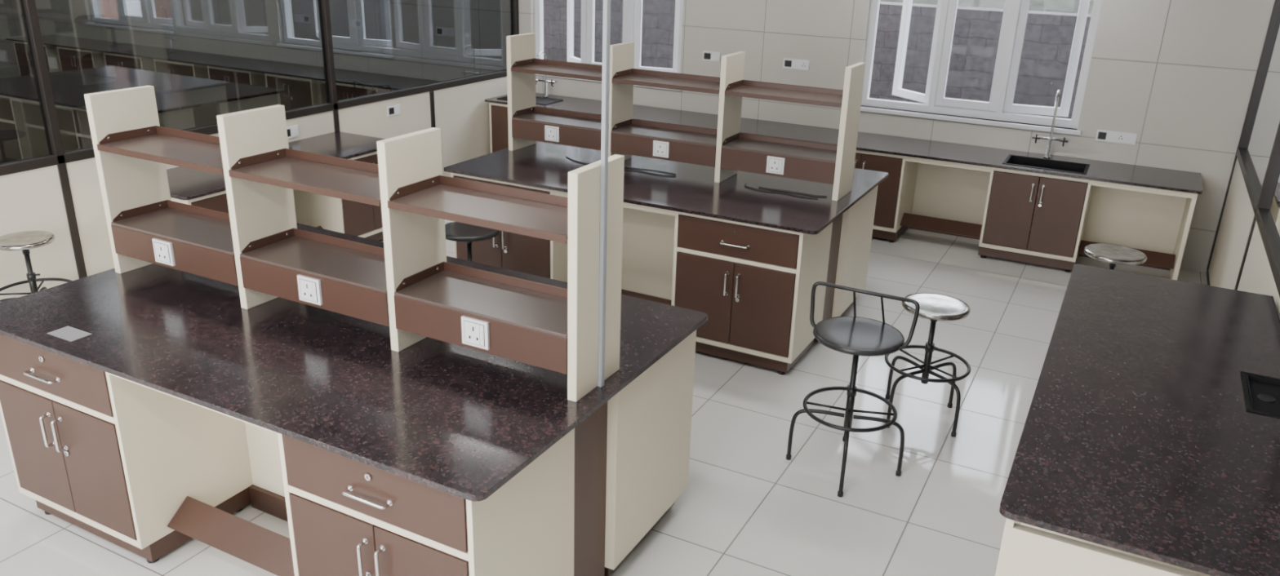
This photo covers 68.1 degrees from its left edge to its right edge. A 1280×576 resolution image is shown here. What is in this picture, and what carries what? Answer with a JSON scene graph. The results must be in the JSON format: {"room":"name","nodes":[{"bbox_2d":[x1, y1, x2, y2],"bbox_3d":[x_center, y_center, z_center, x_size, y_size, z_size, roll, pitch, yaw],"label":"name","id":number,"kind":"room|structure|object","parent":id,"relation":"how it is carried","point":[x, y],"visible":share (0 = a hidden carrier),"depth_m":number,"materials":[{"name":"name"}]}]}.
{"room":"science classroom","nodes":[
{"label":"science classroom","id":0,"kind":"room"},
{"bbox_2d":[0,0,26,78],"bbox_3d":[-11.035,-2.836,8.849,0.200,3.100,10.160,12,23,25],"label":"wall","id":1,"kind":"structure","parent":0,"point":[11,22],"depth_m":13.11,"materials":[{"name":"beige tile"}]},
{"bbox_2d":[0,76,507,299],"bbox_3d":[-3.596,-0.281,5.712,0.050,0.890,9.960,12,23,25],"label":"wall","id":2,"kind":"structure","parent":0,"point":[32,200],"depth_m":5.97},
{"bbox_2d":[63,102,329,153],"bbox_3d":[-2.945,-2.099,6.251,0.008,2.055,2.190,12,23,25],"label":"window","id":3,"kind":"structure","parent":2,"relation":"in","point":[329,103],"depth_m":6.53,"materials":[{"name":"black metal"}]},
{"bbox_2d":[0,0,519,279],"bbox_3d":[-3.566,-1.276,5.334,0.070,3.100,9.960,12,23,25],"label":"window frame","id":4,"kind":"structure","parent":2,"relation":"attached to","point":[28,9],"depth_m":5.85,"materials":[{"name":"black metal"}]},
{"bbox_2d":[286,124,299,138],"bbox_3d":[-2.652,-1.181,7.189,0.012,0.085,0.160,12,23,25],"label":"wall socket","id":5,"kind":"object","parent":2,"relation":"attached to","point":[292,131],"visible":0.7,"depth_m":7.20,"materials":[{"name":"white plastic"}]},
{"bbox_2d":[386,104,400,116],"bbox_3d":[-2.114,-1.526,8.145,0.012,0.085,0.160,12,23,25],"label":"wall socket","id":6,"kind":"object","parent":2,"relation":"attached to","point":[393,110],"visible":1,"depth_m":8.13,"materials":[{"name":"white plastic"}]},
{"bbox_2d":[342,70,504,101],"bbox_3d":[-1.830,-2.817,8.234,0.008,2.055,2.480,12,23,25],"label":"window","id":7,"kind":"structure","parent":2,"relation":"in","point":[504,70],"depth_m":8.54,"materials":[{"name":"black metal"}]},
{"bbox_2d":[0,219,1207,575],"bbox_3d":[-3.216,0.344,5.604,18.000,0.100,10.160,12,23,25],"label":"floor","id":8,"kind":"structure","parent":0,"point":[745,508],"depth_m":4.50,"materials":[{"name":"tile"}]},
{"bbox_2d":[0,231,71,302],"bbox_3d":[-3.462,0.016,5.419,0.427,0.630,0.427,20,27,39],"label":"stool","id":9,"kind":"object","parent":8,"relation":"on","point":[25,241],"visible":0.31,"depth_m":5.36,"materials":[{"name":"black paint"}]},
{"bbox_2d":[13,40,61,75],"bbox_3d":[-7.844,-2.936,12.702,0.700,0.740,0.621,12,23,25],"label":"base cabinet","id":10,"kind":"object","parent":8,"relation":"on","point":[21,49],"visible":0.26,"depth_m":12.43,"materials":[{"name":"black paint"}]},
{"bbox_2d":[0,95,78,163],"bbox_3d":[-5.570,-1.372,8.559,0.770,0.880,0.591,12,23,25],"label":"base cabinet","id":11,"kind":"object","parent":8,"relation":"on","point":[22,131],"visible":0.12,"depth_m":8.25,"materials":[{"name":"black paint"}]},
{"bbox_2d":[0,66,284,113],"bbox_3d":[-4.627,-1.780,8.443,2.441,0.020,1.538,12,23,25],"label":"countertop","id":12,"kind":"structure","parent":11,"relation":"on","point":[173,92],"depth_m":8.46,"materials":[{"name":"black stone"}]},
{"bbox_2d":[10,97,71,111],"bbox_3d":[-4.860,-1.226,8.231,0.820,0.880,0.538,12,23,25],"label":"frame","id":13,"kind":"object","parent":8,"relation":"on","point":[17,100],"visible":0.1,"depth_m":7.90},
{"bbox_2d":[57,46,106,71],"bbox_3d":[-7.022,-2.760,12.303,0.700,0.740,0.621,12,23,25],"label":"base cabinet","id":14,"kind":"object","parent":8,"relation":"on","point":[70,59],"visible":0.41,"depth_m":11.97,"materials":[{"name":"black paint"}]},
{"bbox_2d":[0,334,253,563],"bbox_3d":[-2.095,0.522,3.840,0.770,0.880,0.591,12,23,25],"label":"base cabinet","id":15,"kind":"object","parent":8,"relation":"on","point":[114,459],"visible":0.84,"depth_m":3.62,"materials":[{"name":"brown paint"}]},
{"bbox_2d":[0,222,707,502],"bbox_3d":[-1.152,0.114,3.724,2.441,0.020,1.538,12,23,25],"label":"countertop","id":16,"kind":"structure","parent":15,"relation":"on","point":[460,421],"depth_m":3.28,"materials":[{"name":"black stone"}]},
{"bbox_2d":[46,326,91,342],"bbox_3d":[-2.093,0.167,3.477,0.140,0.001,0.080,12,23,25],"label":"plastic cover","id":17,"kind":"object","parent":16,"relation":"on","point":[67,333],"visible":1,"depth_m":3.48,"materials":[{"name":"white plastic"}]},
{"bbox_2d":[84,85,624,402],"bbox_3d":[-1.159,-0.244,3.562,2.323,0.763,0.312,12,23,25],"label":"rack","id":18,"kind":"object","parent":16,"relation":"on","point":[408,286],"visible":0.98,"depth_m":3.44,"materials":[{"name":"brown wood"}]},
{"bbox_2d":[96,125,223,175],"bbox_3d":[-1.826,-0.561,3.819,0.733,0.058,0.277,12,23,25],"label":"shelf","id":19,"kind":"object","parent":18,"relation":"attached to","point":[157,144],"depth_m":3.87,"materials":[{"name":"brown wood"}]},
{"bbox_2d":[151,238,175,266],"bbox_3d":[-1.941,-0.145,3.859,0.108,0.098,0.014,12,23,25],"label":"power socket","id":20,"kind":"object","parent":18,"relation":"attached to","point":[163,249],"depth_m":3.85,"materials":[{"name":"white plastic"}]},
{"bbox_2d":[111,200,238,285],"bbox_3d":[-1.837,-0.200,3.956,0.733,0.172,0.277,12,23,25],"label":"shelf","id":21,"kind":"object","parent":18,"relation":"attached to","point":[194,240],"depth_m":3.91,"materials":[{"name":"brown wood"}]},
{"bbox_2d":[228,148,381,206],"bbox_3d":[-1.146,-0.415,3.489,0.733,0.058,0.277,12,23,25],"label":"shelf","id":22,"kind":"object","parent":18,"relation":"attached to","point":[357,181],"depth_m":3.53,"materials":[{"name":"brown metal"}]},
{"bbox_2d":[297,275,322,305],"bbox_3d":[-1.225,0.008,3.512,0.108,0.098,0.014,12,23,25],"label":"power socket","id":23,"kind":"object","parent":18,"relation":"attached to","point":[309,287],"depth_m":3.50,"materials":[{"name":"white plastic"}]},
{"bbox_2d":[240,228,389,326],"bbox_3d":[-1.157,-0.054,3.627,0.733,0.172,0.277,12,23,25],"label":"shelf","id":24,"kind":"object","parent":18,"relation":"attached to","point":[340,276],"depth_m":3.58,"materials":[{"name":"brown wood"}]},
{"bbox_2d":[461,315,489,350],"bbox_3d":[-0.555,0.152,3.187,0.108,0.098,0.014,12,23,25],"label":"power socket","id":25,"kind":"object","parent":18,"relation":"attached to","point":[475,330],"depth_m":3.18,"materials":[{"name":"white plastic"}]},
{"bbox_2d":[387,175,568,244],"bbox_3d":[-0.475,-0.272,3.164,0.711,0.058,0.277,12,23,25],"label":"shelf","id":26,"kind":"object","parent":18,"relation":"attached to","point":[497,207],"depth_m":3.19,"materials":[{"name":"brown wood"}]},
{"bbox_2d":[394,262,567,374],"bbox_3d":[-0.486,0.090,3.301,0.711,0.172,0.277,12,23,25],"label":"shelf","id":27,"kind":"object","parent":18,"relation":"attached to","point":[523,321],"depth_m":3.25,"materials":[{"name":"brown wood"}]},
{"bbox_2d":[103,52,155,71],"bbox_3d":[-6.201,-2.584,11.905,0.700,0.740,0.621,12,23,25],"label":"base cabinet","id":28,"kind":"object","parent":8,"relation":"on","point":[111,60],"visible":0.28,"depth_m":11.54,"materials":[{"name":"black paint"}]},
{"bbox_2d":[71,107,195,149],"bbox_3d":[-4.171,-1.072,7.882,0.755,0.880,0.591,12,23,25],"label":"base cabinet","id":29,"kind":"object","parent":8,"relation":"on","point":[182,119],"visible":0.08,"depth_m":7.70,"materials":[{"name":"black paint"}]},
{"bbox_2d":[153,58,208,79],"bbox_3d":[-5.379,-2.408,11.507,0.700,0.740,0.621,12,23,25],"label":"base cabinet","id":30,"kind":"object","parent":8,"relation":"on","point":[161,66],"visible":0.24,"depth_m":11.15,"materials":[{"name":"black paint"}]},
{"bbox_2d":[170,191,229,213],"bbox_3d":[-2.844,-0.352,6.285,0.641,0.740,0.680,12,23,25],"label":"base cabinet","id":31,"kind":"object","parent":8,"relation":"on","point":[218,202],"visible":0.03,"depth_m":5.91,"materials":[{"name":"black paint"}]},
{"bbox_2d":[166,131,386,200],"bbox_3d":[-2.580,-0.891,6.657,0.685,0.020,1.950,12,23,25],"label":"countertop","id":32,"kind":"structure","parent":31,"relation":"on","point":[184,184],"depth_m":6.86,"materials":[{"name":"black stone"}]},
{"bbox_2d":[108,373,294,575],"bbox_3d":[-1.386,0.668,3.512,0.820,0.880,0.538,12,23,25],"label":"desk knee space","id":33,"kind":"object","parent":8,"relation":"on","point":[268,550],"visible":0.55,"depth_m":3.63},
{"bbox_2d":[192,103,217,127],"bbox_3d":[-4.664,-1.353,8.554,2.292,0.860,0.231,12,23,25],"label":"panel","id":34,"kind":"object","parent":8,"relation":"on","point":[205,115],"visible":0.02,"depth_m":7.94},
{"bbox_2d":[207,66,266,87],"bbox_3d":[-4.557,-2.232,11.109,0.700,0.740,0.621,12,23,25],"label":"base cabinet","id":35,"kind":"object","parent":8,"relation":"on","point":[248,77],"visible":0.26,"depth_m":10.76,"materials":[{"name":"black paint"}]},
{"bbox_2d":[215,93,280,115],"bbox_3d":[-3.732,-1.330,8.598,0.750,0.880,0.696,12,23,25],"label":"base cabinet","id":36,"kind":"object","parent":8,"relation":"on","point":[225,108],"visible":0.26,"depth_m":8.26,"materials":[{"name":"black paint"}]},
{"bbox_2d":[264,73,326,110],"bbox_3d":[-3.736,-2.056,10.710,0.700,0.740,0.621,12,23,25],"label":"base cabinet","id":37,"kind":"object","parent":8,"relation":"on","point":[299,92],"visible":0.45,"depth_m":10.37,"materials":[{"name":"black paint"}]},
{"bbox_2d":[293,151,383,240],"bbox_3d":[-2.274,-0.719,7.299,0.641,0.740,0.660,12,23,25],"label":"base cabinet","id":38,"kind":"object","parent":8,"relation":"on","point":[360,220],"visible":0.15,"depth_m":7.05,"materials":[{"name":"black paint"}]},
{"bbox_2d":[335,82,394,101],"bbox_3d":[-2.914,-1.880,10.312,0.700,0.740,0.621,12,23,25],"label":"base cabinet","id":39,"kind":"object","parent":8,"relation":"on","point":[344,91],"visible":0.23,"depth_m":9.98,"materials":[{"name":"black paint"}]},
{"bbox_2d":[352,80,391,97],"bbox_3d":[-2.605,-1.597,9.393,0.427,0.880,0.427,-6,22,-19],"label":"stool","id":40,"kind":"object","parent":8,"relation":"on","point":[354,82],"visible":0.14,"depth_m":9.19,"materials":[{"name":"black paint"}]},
{"bbox_2d":[277,427,574,575],"bbox_3d":[-0.697,0.822,3.162,0.755,0.880,0.591,12,23,25],"label":"base cabinet","id":41,"kind":"object","parent":8,"relation":"on","point":[347,517],"visible":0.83,"depth_m":2.91,"materials":[{"name":"brown paint"}]},
{"bbox_2d":[251,401,607,575],"bbox_3d":[-1.190,0.541,3.835,2.292,0.860,0.231,12,23,25],"label":"panel","id":42,"kind":"object","parent":8,"relation":"on","point":[591,434],"visible":0.06,"depth_m":3.33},
{"bbox_2d":[444,222,499,261],"bbox_3d":[-1.018,-0.036,5.698,0.427,0.670,0.427,-12,25,-32],"label":"stool","id":43,"kind":"object","parent":8,"relation":"on","point":[455,231],"visible":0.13,"depth_m":5.54,"materials":[{"name":"black paint"}]},
{"bbox_2d":[488,102,508,153],"bbox_3d":[-1.041,-1.478,9.404,0.700,0.740,0.621,12,23,25],"label":"base cabinet","id":44,"kind":"object","parent":8,"relation":"on","point":[499,129],"visible":0.02,"depth_m":9.23,"materials":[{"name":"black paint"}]},
{"bbox_2d":[450,173,568,282],"bbox_3d":[-0.758,-0.341,6.227,0.770,0.880,0.591,12,23,25],"label":"base cabinet","id":45,"kind":"object","parent":8,"relation":"on","point":[535,256],"visible":0.24,"depth_m":5.96,"materials":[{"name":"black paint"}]},
{"bbox_2d":[444,141,888,234],"bbox_3d":[0.192,-0.748,6.107,2.459,0.020,1.538,12,23,25],"label":"countertop","id":46,"kind":"structure","parent":45,"relation":"on","point":[694,190],"depth_m":5.77,"materials":[{"name":"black stone"}]},
{"bbox_2d":[565,155,675,176],"bbox_3d":[-0.156,-0.782,6.131,0.855,0.006,0.083,14,24,29],"label":"power cable","id":47,"kind":"object","parent":46,"relation":"on","point":[566,156],"visible":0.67,"depth_m":6.05,"materials":[{"name":"black rubber"}]},
{"bbox_2d":[624,166,675,174],"bbox_3d":[0.037,-0.761,6.089,0.431,0.006,0.027,11,23,23],"label":"power cable","id":48,"kind":"object","parent":46,"relation":"on","point":[624,166],"visible":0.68,"depth_m":6.09,"materials":[{"name":"black rubber"}]},
{"bbox_2d":[506,32,865,200],"bbox_3d":[0.197,-1.122,5.990,2.323,0.763,0.312,12,23,25],"label":"rack","id":49,"kind":"object","parent":46,"relation":"on","point":[726,149],"visible":0.97,"depth_m":5.90,"materials":[{"name":"brown wood"}]},
{"bbox_2d":[544,125,559,142],"bbox_3d":[-0.584,-1.024,6.286,0.108,0.098,0.014,12,23,25],"label":"power socket","id":50,"kind":"object","parent":49,"relation":"attached to","point":[551,132],"depth_m":6.28,"materials":[{"name":"white plastic"}]},
{"bbox_2d":[511,58,602,81],"bbox_3d":[-0.469,-1.439,6.246,0.733,0.058,0.277,12,23,25],"label":"shelf","id":51,"kind":"object","parent":49,"relation":"attached to","point":[518,66],"depth_m":6.30,"materials":[{"name":"brown wood"}]},
{"bbox_2d":[511,106,601,151],"bbox_3d":[-0.480,-1.077,6.383,0.733,0.172,0.277,12,23,25],"label":"shelf","id":52,"kind":"object","parent":49,"relation":"attached to","point":[563,127],"depth_m":6.34,"materials":[{"name":"brown metal"}]},
{"bbox_2d":[653,140,669,158],"bbox_3d":[0.131,-0.870,5.939,0.108,0.098,0.014,12,23,25],"label":"power socket","id":53,"kind":"object","parent":49,"relation":"attached to","point":[660,148],"depth_m":5.93,"materials":[{"name":"white plastic"}]},
{"bbox_2d":[610,119,717,167],"bbox_3d":[0.200,-0.932,6.054,0.733,0.172,0.277,12,23,25],"label":"shelf","id":54,"kind":"object","parent":49,"relation":"attached to","point":[652,140],"depth_m":6.00,"materials":[{"name":"brown wood"}]},
{"bbox_2d":[611,68,719,94],"bbox_3d":[0.211,-1.294,5.917,0.733,0.058,0.277,12,23,25],"label":"shelf","id":55,"kind":"object","parent":49,"relation":"attached to","point":[674,81],"depth_m":5.95,"materials":[{"name":"brown wood"}]},
{"bbox_2d":[765,155,785,174],"bbox_3d":[0.802,-0.727,5.614,0.108,0.098,0.014,12,23,25],"label":"power socket","id":56,"kind":"object","parent":49,"relation":"attached to","point":[775,165],"depth_m":5.61,"materials":[{"name":"white plastic"}]},
{"bbox_2d":[720,133,837,184],"bbox_3d":[0.871,-0.788,5.729,0.711,0.172,0.277,12,23,25],"label":"shelf","id":57,"kind":"object","parent":49,"relation":"attached to","point":[800,160],"depth_m":5.67,"materials":[{"name":"brown wood"}]},
{"bbox_2d":[724,80,843,107],"bbox_3d":[0.882,-1.150,5.592,0.711,0.058,0.277,12,23,25],"label":"shelf","id":58,"kind":"object","parent":49,"relation":"attached to","point":[828,97],"depth_m":5.62,"materials":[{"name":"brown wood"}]},
{"bbox_2d":[744,182,817,199],"bbox_3d":[0.822,-0.575,5.661,0.502,0.006,0.085,17,26,35],"label":"power cable","id":59,"kind":"object","parent":46,"relation":"on","point":[745,183],"visible":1,"depth_m":5.65,"materials":[{"name":"black paint"}]},
{"bbox_2d":[758,186,826,196],"bbox_3d":[0.908,-0.574,5.666,0.422,0.006,0.026,11,23,23],"label":"power cable","id":60,"kind":"object","parent":46,"relation":"on","point":[758,187],"visible":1,"depth_m":5.67,"materials":[{"name":"black paint"}]},
{"bbox_2d":[552,190,675,305],"bbox_3d":[-0.049,-0.195,5.899,0.820,0.880,0.538,12,23,25],"label":"frame","id":61,"kind":"object","parent":8,"relation":"on","point":[648,233],"visible":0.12,"depth_m":6.12,"materials":[{"name":"beige wood"}]},
{"bbox_2d":[604,329,696,575],"bbox_3d":[-0.257,0.564,3.879,0.750,0.880,0.696,12,23,25],"label":"base cabinet","id":62,"kind":"object","parent":8,"relation":"on","point":[648,440],"visible":0.26,"depth_m":3.62,"materials":[{"name":"beige paint"}]},
{"bbox_2d":[671,211,832,374],"bbox_3d":[0.640,-0.042,5.550,0.755,0.880,0.591,12,23,25],"label":"base cabinet","id":63,"kind":"object","parent":8,"relation":"on","point":[753,284],"visible":0.81,"depth_m":5.32,"materials":[{"name":"brown paint"}]},
{"bbox_2d":[813,213,843,342],"bbox_3d":[0.147,-0.322,6.222,2.292,0.860,0.231,12,23,25],"label":"panel","id":64,"kind":"object","parent":8,"relation":"on","point":[837,224],"visible":0.06,"depth_m":5.74,"materials":[{"name":"brown wood"}]},
{"bbox_2d":[786,281,919,497],"bbox_3d":[0.968,0.432,4.326,0.427,0.880,0.434,-10,24,-28],"label":"stool","id":65,"kind":"object","parent":8,"relation":"on","point":[856,336],"visible":1,"depth_m":4.27,"materials":[{"name":"black paint"}]},
{"bbox_2d":[831,185,878,317],"bbox_3d":[1.079,-0.300,6.266,0.750,0.880,0.696,12,23,25],"label":"base cabinet","id":66,"kind":"object","parent":8,"relation":"on","point":[857,224],"visible":0.09,"depth_m":5.99,"materials":[{"name":"beige paint"}]},
{"bbox_2d":[853,150,918,242],"bbox_3d":[1.902,-0.848,7.978,0.700,0.740,0.621,12,23,25],"label":"base cabinet","id":67,"kind":"object","parent":8,"relation":"on","point":[895,193],"visible":0.38,"depth_m":7.66,"materials":[{"name":"brown paint"}]},
{"bbox_2d":[484,93,1203,194],"bbox_3d":[1.341,-1.334,8.142,6.125,0.020,0.650,12,23,25],"label":"countertop","id":68,"kind":"structure","parent":67,"relation":"on","point":[1098,171],"depth_m":7.66,"materials":[{"name":"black stone"}]},
{"bbox_2d":[497,96,563,105],"bbox_3d":[-1.072,-1.841,9.249,0.560,0.006,0.320,12,23,25],"label":"sink","id":69,"kind":"object","parent":68,"relation":"in","point":[539,100],"visible":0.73,"depth_m":9.22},
{"bbox_2d":[535,52,556,97],"bbox_3d":[-0.963,-2.095,9.315,0.260,0.441,0.196,12,23,25],"label":"tap","id":70,"kind":"object","parent":68,"relation":"on","point":[545,81],"visible":0.79,"depth_m":9.39,"materials":[{"name":"silver metal"}]},
{"bbox_2d":[1002,154,1089,182],"bbox_3d":[3.095,-0.889,7.245,0.588,0.124,0.358,12,23,25],"label":"sink","id":71,"kind":"object","parent":68,"relation":"in","point":[1073,167],"visible":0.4,"depth_m":7.34,"materials":[{"name":"black paint"}]},
{"bbox_2d":[1031,89,1067,158],"bbox_3d":[3.173,-1.255,7.292,0.260,0.538,0.198,12,23,25],"label":"tap","id":72,"kind":"object","parent":68,"relation":"on","point":[1051,139],"visible":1,"depth_m":7.36,"materials":[{"name":"silver metal"}]},
{"bbox_2d":[884,293,970,437],"bbox_3d":[1.473,0.377,4.856,0.427,0.636,0.427,9,22,19],"label":"stool","id":73,"kind":"object","parent":8,"relation":"on","point":[934,307],"visible":0.92,"depth_m":4.79,"materials":[{"name":"black paint"}]},
{"bbox_2d":[900,156,991,239],"bbox_3d":[2.505,-0.725,7.701,0.650,0.740,0.568,12,23,25],"label":"frame","id":74,"kind":"object","parent":8,"relation":"on","point":[949,198],"visible":0.62,"depth_m":7.89,"materials":[{"name":"beige wood"}]},
{"bbox_2d":[977,167,1093,272],"bbox_3d":[3.095,-0.593,7.400,0.700,0.740,0.621,12,23,25],"label":"base cabinet","id":75,"kind":"object","parent":8,"relation":"on","point":[1028,220],"visible":0.94,"depth_m":7.17,"materials":[{"name":"brown paint"}]},
{"bbox_2d":[995,518,1211,575],"bbox_3d":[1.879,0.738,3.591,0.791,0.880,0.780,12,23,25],"label":"base cabinet","id":76,"kind":"object","parent":8,"relation":"on","point":[1020,523],"visible":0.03,"depth_m":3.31,"materials":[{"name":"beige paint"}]},
{"bbox_2d":[999,263,1279,575],"bbox_3d":[1.897,0.329,3.403,0.820,0.020,2.400,12,23,25],"label":"countertop","id":77,"kind":"structure","parent":76,"relation":"on","point":[1139,437],"depth_m":3.02,"materials":[{"name":"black stone"}]},
{"bbox_2d":[1240,371,1279,417],"bbox_3d":[2.172,0.379,3.285,0.145,0.023,0.348,12,23,25],"label":"sink","id":78,"kind":"object","parent":77,"relation":"in","point":[1261,393],"visible":0.99,"depth_m":3.31,"materials":[{"name":"black paint"}]},
{"bbox_2d":[1083,243,1146,270],"bbox_3d":[2.809,0.084,5.731,0.427,0.640,0.427,20,28,40],"label":"stool","id":79,"kind":"object","parent":8,"relation":"on","point":[1113,254],"visible":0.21,"depth_m":5.59,"materials":[{"name":"black paint"}]},
{"bbox_2d":[1078,180,1197,280],"bbox_3d":[3.711,-0.466,7.116,0.680,0.740,0.568,12,23,25],"label":"desk knee space","id":80,"kind":"object","parent":8,"relation":"on","point":[1156,223],"visible":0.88,"depth_m":7.30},
{"bbox_3d":[-2.092,-1.704,9.914,0.700,0.740,0.621,12,23,25],"label":"base cabinet","id":81,"kind":"object","parent":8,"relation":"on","visible":0},
{"bbox_2d":[5,34,439,89],"bbox_3d":[-4.846,-2.659,11.141,7.640,0.020,0.650,12,23,25],"label":"countertop","id":82,"kind":"structure","parent":81,"relation":"on","point":[308,72],"depth_m":11.05,"materials":[{"name":"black stone"}]},
{"bbox_2d":[35,0,1275,272],"bbox_3d":[-0.747,-2.665,9.370,18.000,3.200,0.220,12,23,25],"label":"wall","id":83,"kind":"structure","parent":0,"point":[1179,76],"depth_m":8.11,"materials":[{"name":"beige paint"}]},
{"bbox_2d":[84,0,176,34],"bbox_3d":[-6.489,-4.138,12.165,1.760,1.555,0.457,12,23,25],"label":"window","id":84,"kind":"structure","parent":83,"relation":"in","point":[148,18],"depth_m":12.25,"materials":[{"name":"white plastic"}]},
{"bbox_2d":[276,0,394,58],"bbox_3d":[-3.352,-3.466,10.645,1.760,1.555,0.457,12,23,25],"label":"window","id":85,"kind":"structure","parent":83,"relation":"in","point":[357,41],"depth_m":10.66,"materials":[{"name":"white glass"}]},
{"bbox_2d":[435,26,454,36],"bbox_3d":[-2.039,-2.689,9.947,0.240,0.085,0.013,12,23,25],"label":"wall socket","id":86,"kind":"object","parent":83,"relation":"attached to","point":[448,32],"visible":1,"depth_m":9.94,"materials":[{"name":"white plastic"}]},
{"bbox_2d":[534,0,683,90],"bbox_3d":[-0.252,-2.800,9.138,1.720,1.555,0.448,12,23,25],"label":"window","id":87,"kind":"structure","parent":83,"relation":"in","point":[632,9],"depth_m":9.16,"materials":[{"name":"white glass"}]},
{"bbox_2d":[702,50,720,62],"bbox_3d":[0.651,-2.112,8.644,0.170,0.085,0.012,12,23,25],"label":"wall socket","id":88,"kind":"object","parent":83,"relation":"attached to","point":[707,55],"visible":1,"depth_m":8.64,"materials":[{"name":"white plastic"}]},
{"bbox_2d":[782,57,809,70],"bbox_3d":[1.368,-1.959,8.295,0.237,0.086,0.013,12,23,25],"label":"wall socket","id":89,"kind":"object","parent":83,"relation":"attached to","point":[802,64],"visible":1,"depth_m":8.29,"materials":[{"name":"white plastic"}]},
{"bbox_2d":[860,0,1102,135],"bbox_3d":[2.760,-2.159,7.688,1.810,1.555,0.467,12,23,25],"label":"window","id":90,"kind":"structure","parent":83,"relation":"in","point":[1000,107],"depth_m":7.68,"materials":[{"name":"white plastic"}]},
{"bbox_2d":[1095,129,1137,145],"bbox_3d":[3.663,-1.162,7.293,0.279,0.086,0.013,12,23,25],"label":"wall socket","id":91,"kind":"object","parent":83,"relation":"attached to","point":[1101,135],"visible":1,"depth_m":7.29,"materials":[{"name":"white plastic"}]},
{"bbox_2d":[1208,157,1279,318],"bbox_3d":[2.068,0.933,2.966,0.050,0.890,9.960,12,23,25],"label":"wall","id":92,"kind":"structure","parent":0,"point":[1237,216],"depth_m":5.91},
{"bbox_2d":[1206,0,1279,297],"bbox_3d":[2.098,-0.063,2.589,0.070,3.100,9.960,12,23,25],"label":"window frame","id":93,"kind":"structure","parent":92,"relation":"attached to","point":[1258,202],"depth_m":5.50,"materials":[{"name":"black metal"}]},
{"bbox_2d":[1243,5,1279,195],"bbox_3d":[3.981,-1.698,5.751,0.008,2.055,1.850,12,23,25],"label":"window","id":94,"kind":"structure","parent":92,"relation":"in","point":[1264,120],"depth_m":6.12,"materials":[{"name":"clear glass"}]},
{"bbox_2d":[1263,151,1279,253],"bbox_3d":[2.992,-1.062,3.992,0.008,2.055,2.280,12,23,25],"label":"window","id":95,"kind":"structure","parent":92,"relation":"in","point":[1272,206],"depth_m":5.00,"materials":[{"name":"clear glass"}]},
{"bbox_3d":[-3.067,-2.685,4.574,18.000,0.100,10.410,12,23,25],"label":"ceiling","id":96,"kind":"structure","parent":0,"visible":0},
{"bbox_2d":[597,0,610,387],"bbox_3d":[-0.100,-0.698,2.817,0.015,2.200,0.022,12,23,25],"label":"conduit pipe","id":97,"kind":"object","parent":96,"relation":"attached to","point":[606,3],"visible":1,"depth_m":2.95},
{"label":"outside","id":98,"kind":"structure","parent":0,"visible":0},
{"bbox_3d":[-0.589,-1.361,10.739,24.000,0.200,1.420,12,23,25],"label":"ground","id":99,"kind":"structure","parent":98,"visible":0},
{"bbox_2d":[100,0,173,25],"bbox_3d":[-7.729,-4.865,14.189,5.100,3.500,0.210,12,23,25],"label":"wall","id":100,"kind":"structure","parent":99,"relation":"on","point":[162,7],"depth_m":14.22,"materials":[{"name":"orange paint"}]},
{"bbox_2d":[290,0,1091,119],"bbox_3d":[-0.137,-2.485,11.173,24.000,2.020,0.400,12,23,25],"label":"window","id":101,"kind":"structure","parent":99,"relation":"on","point":[1048,37],"depth_m":9.38,"materials":[{"name":"stone"}]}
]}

